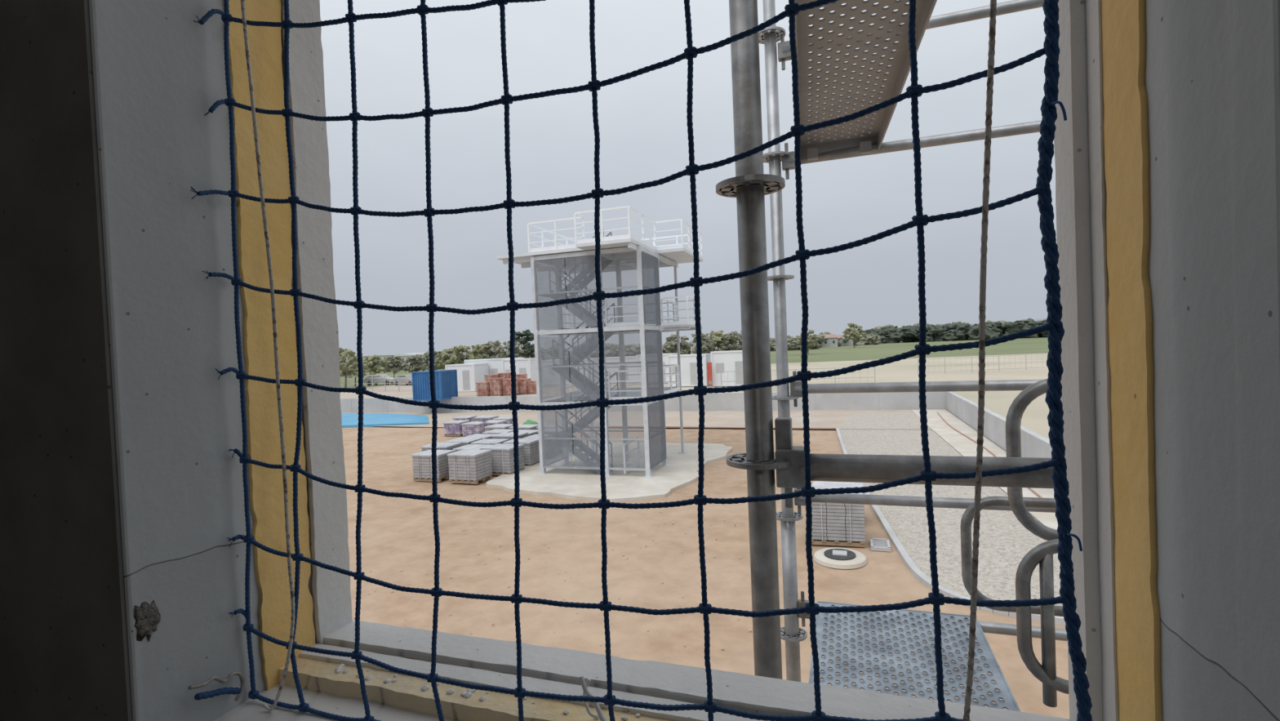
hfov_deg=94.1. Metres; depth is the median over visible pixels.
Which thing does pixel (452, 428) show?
wooden pallet
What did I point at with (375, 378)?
parked car
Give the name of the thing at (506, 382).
wooden pallet
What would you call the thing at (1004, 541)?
gravel ground
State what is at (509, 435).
wooden pallet
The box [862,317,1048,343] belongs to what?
tree line
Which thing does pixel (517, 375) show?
wooden pallet
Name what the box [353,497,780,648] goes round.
stones
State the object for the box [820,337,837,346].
wall
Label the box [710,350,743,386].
cabin
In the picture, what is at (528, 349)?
tree
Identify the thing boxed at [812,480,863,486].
wooden pallet
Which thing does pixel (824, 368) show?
fence
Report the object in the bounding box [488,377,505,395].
wooden pallet
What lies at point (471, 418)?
wooden pallet
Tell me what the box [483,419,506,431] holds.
wooden pallet
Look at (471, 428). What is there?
wooden pallet
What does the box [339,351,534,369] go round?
tree line
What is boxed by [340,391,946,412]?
wall
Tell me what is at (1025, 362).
fence
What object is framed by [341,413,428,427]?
basin
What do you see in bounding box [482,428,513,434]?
wooden pallet
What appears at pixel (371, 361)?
tree
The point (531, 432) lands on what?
wooden pallet
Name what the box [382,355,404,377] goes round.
tree
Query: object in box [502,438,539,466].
wooden pallet
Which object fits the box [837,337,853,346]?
wall
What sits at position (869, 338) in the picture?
tree line
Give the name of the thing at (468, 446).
wooden pallet
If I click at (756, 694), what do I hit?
sill outer render
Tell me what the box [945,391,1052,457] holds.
wall
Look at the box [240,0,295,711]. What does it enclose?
hanging cord
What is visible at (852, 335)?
tree
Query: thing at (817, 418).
ground strip
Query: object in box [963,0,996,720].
hanging cord
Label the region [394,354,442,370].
warehouse
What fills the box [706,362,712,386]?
sign board
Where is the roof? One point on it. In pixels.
(829, 335)
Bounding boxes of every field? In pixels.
[340,337,1048,388]
[626,353,1048,392]
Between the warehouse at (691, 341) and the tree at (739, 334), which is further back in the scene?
the warehouse at (691, 341)
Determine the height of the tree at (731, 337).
6.173 m
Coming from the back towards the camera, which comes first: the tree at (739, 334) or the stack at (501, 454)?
the tree at (739, 334)
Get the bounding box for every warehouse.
[362,352,424,371]
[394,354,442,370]
[689,339,720,354]
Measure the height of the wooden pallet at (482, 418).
0.830 m
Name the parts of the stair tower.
frame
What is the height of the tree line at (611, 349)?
8.156 m
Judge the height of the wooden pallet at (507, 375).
1.830 m
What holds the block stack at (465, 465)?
on the ground at (399, 531)
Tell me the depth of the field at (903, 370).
61.89 m
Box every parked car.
[364,373,394,385]
[393,373,412,385]
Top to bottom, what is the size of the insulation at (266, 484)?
1.565 m
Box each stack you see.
[411,449,455,481]
[447,448,492,484]
[482,443,524,475]
[811,484,865,546]
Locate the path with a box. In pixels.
[911,408,1057,529]
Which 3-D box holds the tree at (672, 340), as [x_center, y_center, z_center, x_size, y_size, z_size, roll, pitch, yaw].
[7.562,-2.240,119.964,4.979,6.145,5.085,-2,1,19]
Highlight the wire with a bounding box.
[578,675,606,720]
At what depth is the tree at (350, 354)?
74.81 m
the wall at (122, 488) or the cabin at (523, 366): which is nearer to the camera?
the wall at (122, 488)
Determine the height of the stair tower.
9.735 m
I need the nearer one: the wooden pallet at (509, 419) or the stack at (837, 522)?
the stack at (837, 522)
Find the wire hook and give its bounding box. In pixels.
[187,671,244,701]
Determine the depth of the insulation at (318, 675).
0.67 m
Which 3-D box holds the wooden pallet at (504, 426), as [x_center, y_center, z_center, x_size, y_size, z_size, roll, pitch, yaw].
[-7.254,3.889,31.088,1.240,1.030,1.110,-2,1,21]
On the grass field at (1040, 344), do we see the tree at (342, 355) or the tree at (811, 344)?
the tree at (811, 344)
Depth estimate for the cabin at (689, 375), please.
52.89 m
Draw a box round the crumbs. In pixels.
[334,662,640,719]
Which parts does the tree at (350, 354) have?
crown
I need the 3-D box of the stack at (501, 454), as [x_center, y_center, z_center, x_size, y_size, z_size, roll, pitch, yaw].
[-5.428,3.946,23.802,1.240,1.085,1.110,-2,1,21]
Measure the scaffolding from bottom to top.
7.500 m
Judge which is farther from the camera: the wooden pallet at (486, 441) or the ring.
the wooden pallet at (486, 441)
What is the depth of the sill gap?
0.74 m
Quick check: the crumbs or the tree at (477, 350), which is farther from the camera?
the tree at (477, 350)
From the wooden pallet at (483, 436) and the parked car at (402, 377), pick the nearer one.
the wooden pallet at (483, 436)
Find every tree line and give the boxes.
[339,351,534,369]
[520,334,819,356]
[808,332,880,346]
[842,319,1045,336]
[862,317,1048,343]
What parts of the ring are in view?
plate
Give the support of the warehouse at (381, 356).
on the grass field at (1040, 344)
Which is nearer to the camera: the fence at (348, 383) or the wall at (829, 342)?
the fence at (348, 383)
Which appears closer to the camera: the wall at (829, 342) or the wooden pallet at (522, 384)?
the wooden pallet at (522, 384)
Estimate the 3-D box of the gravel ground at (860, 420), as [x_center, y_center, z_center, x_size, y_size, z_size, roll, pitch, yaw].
[14.705,3.389,34.060,6.400,0.001,7.300,-2,1,19]
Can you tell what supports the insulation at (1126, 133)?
attached to the wall at (122, 488)
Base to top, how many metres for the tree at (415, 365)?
4.241 m
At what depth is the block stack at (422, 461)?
22.84 m
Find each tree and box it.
[338,347,358,387]
[339,351,347,375]
[342,355,368,386]
[362,355,387,374]
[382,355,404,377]
[400,354,426,372]
[421,350,444,370]
[434,347,461,369]
[448,345,478,364]
[465,343,495,359]
[480,340,504,358]
[495,341,524,358]
[506,328,534,358]
[664,333,690,354]
[689,333,714,354]
[709,330,733,351]
[719,331,742,351]
[733,330,742,350]
[796,329,817,354]
[843,322,866,347]
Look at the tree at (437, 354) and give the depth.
99.20 m
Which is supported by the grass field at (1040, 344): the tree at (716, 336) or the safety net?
the tree at (716, 336)
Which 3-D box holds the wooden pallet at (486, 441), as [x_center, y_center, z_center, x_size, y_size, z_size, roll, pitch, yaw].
[-6.418,3.965,25.649,1.240,1.047,1.110,-2,1,16]
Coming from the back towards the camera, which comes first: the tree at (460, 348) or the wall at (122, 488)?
the tree at (460, 348)
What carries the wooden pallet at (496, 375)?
on the ground at (403, 392)
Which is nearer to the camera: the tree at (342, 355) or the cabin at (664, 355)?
the cabin at (664, 355)
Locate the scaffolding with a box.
[715,0,1068,711]
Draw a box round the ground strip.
[341,409,932,429]
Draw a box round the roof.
[822,333,838,337]
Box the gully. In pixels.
[869,537,891,551]
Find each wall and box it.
[0,0,1279,720]
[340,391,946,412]
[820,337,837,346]
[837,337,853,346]
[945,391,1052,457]
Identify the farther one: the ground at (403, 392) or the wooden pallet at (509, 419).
the ground at (403, 392)
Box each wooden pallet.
[420,441,462,451]
[443,420,469,435]
[444,437,482,446]
[452,415,476,422]
[453,444,491,451]
[461,421,484,436]
[462,433,495,439]
[471,438,509,444]
[474,415,498,421]
[475,381,490,395]
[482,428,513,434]
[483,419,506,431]
[484,373,499,382]
[484,423,512,431]
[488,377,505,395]
[491,431,528,439]
[493,416,518,423]
[497,372,511,378]
[502,377,518,395]
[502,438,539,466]
[508,424,537,429]
[512,429,537,436]
[515,373,527,378]
[518,377,531,394]
[523,434,538,438]
[526,380,536,393]
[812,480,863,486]
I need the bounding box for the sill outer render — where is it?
[324,619,1071,720]
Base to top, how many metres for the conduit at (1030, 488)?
0.050 m
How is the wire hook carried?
attached to the safety net
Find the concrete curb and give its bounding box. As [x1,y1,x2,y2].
[835,428,1065,625]
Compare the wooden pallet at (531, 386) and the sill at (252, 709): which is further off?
the wooden pallet at (531, 386)
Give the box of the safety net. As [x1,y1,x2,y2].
[190,0,1092,720]
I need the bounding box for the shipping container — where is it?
[411,368,457,400]
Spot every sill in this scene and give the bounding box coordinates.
[213,683,462,720]
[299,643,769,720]
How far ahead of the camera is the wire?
0.61 m
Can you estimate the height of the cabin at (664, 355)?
2.900 m
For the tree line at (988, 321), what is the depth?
416.93 m
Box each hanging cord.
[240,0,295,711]
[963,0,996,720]
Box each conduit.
[608,426,835,428]
[937,411,1043,497]
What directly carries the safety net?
attached to the wall at (122, 488)
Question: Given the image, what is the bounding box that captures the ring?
[813,546,866,568]
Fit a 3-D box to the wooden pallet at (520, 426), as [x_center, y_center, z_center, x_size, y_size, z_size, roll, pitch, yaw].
[-5.869,3.844,30.505,1.240,1.030,1.110,-2,1,19]
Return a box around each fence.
[340,374,411,391]
[720,366,875,388]
[917,353,1048,374]
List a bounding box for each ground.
[339,382,637,398]
[342,426,1069,718]
[838,412,930,428]
[839,429,1062,605]
[953,390,1061,439]
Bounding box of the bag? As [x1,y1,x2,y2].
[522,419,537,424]
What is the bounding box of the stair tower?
[496,205,702,477]
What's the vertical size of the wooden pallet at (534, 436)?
1.014 m
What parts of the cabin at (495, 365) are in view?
corner frame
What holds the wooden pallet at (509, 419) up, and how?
on the ground at (399, 531)
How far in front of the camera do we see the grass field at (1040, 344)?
144.30 m
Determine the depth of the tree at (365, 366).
81.42 m
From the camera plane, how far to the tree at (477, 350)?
103.61 m
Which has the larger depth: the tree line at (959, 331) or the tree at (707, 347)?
the tree line at (959, 331)
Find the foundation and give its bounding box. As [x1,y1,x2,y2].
[485,441,732,502]
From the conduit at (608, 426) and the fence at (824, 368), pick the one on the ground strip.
the conduit at (608, 426)
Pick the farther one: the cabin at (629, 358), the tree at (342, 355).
the tree at (342, 355)
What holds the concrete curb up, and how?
on the ground at (399, 531)
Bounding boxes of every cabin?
[444,362,488,391]
[464,357,524,374]
[502,357,536,380]
[605,355,637,382]
[635,352,677,383]
[666,353,711,386]
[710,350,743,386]
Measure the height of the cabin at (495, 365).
3.100 m
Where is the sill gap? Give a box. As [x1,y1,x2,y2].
[380,653,516,675]
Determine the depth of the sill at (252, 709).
0.68 m
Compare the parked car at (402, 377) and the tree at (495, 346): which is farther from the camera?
the tree at (495, 346)
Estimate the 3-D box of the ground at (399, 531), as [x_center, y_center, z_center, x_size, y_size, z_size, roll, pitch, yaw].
[-13.771,4.882,24.051,58.000,0.081,48.200,-2,1,19]
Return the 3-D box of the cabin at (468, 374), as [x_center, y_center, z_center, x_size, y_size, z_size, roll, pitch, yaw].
[-17.369,1.689,60.036,3.340,2.700,2.540,-2,1,19]
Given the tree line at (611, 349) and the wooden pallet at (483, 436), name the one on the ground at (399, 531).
the wooden pallet at (483, 436)
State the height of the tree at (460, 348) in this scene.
5.419 m
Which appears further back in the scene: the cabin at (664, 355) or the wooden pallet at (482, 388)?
the cabin at (664, 355)
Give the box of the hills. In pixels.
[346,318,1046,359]
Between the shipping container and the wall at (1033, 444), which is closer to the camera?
the wall at (1033, 444)
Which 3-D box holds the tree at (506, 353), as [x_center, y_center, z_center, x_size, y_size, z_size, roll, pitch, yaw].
[-21.469,-0.414,100.132,4.928,5.801,4.692,-2,1,19]
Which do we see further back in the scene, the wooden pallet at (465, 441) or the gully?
the wooden pallet at (465, 441)
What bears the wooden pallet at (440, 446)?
on the ground at (399, 531)
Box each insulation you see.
[228,0,315,689]
[278,656,675,720]
[1101,0,1161,720]
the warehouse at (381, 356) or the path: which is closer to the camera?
the path
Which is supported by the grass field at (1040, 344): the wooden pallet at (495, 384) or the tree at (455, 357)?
the tree at (455, 357)

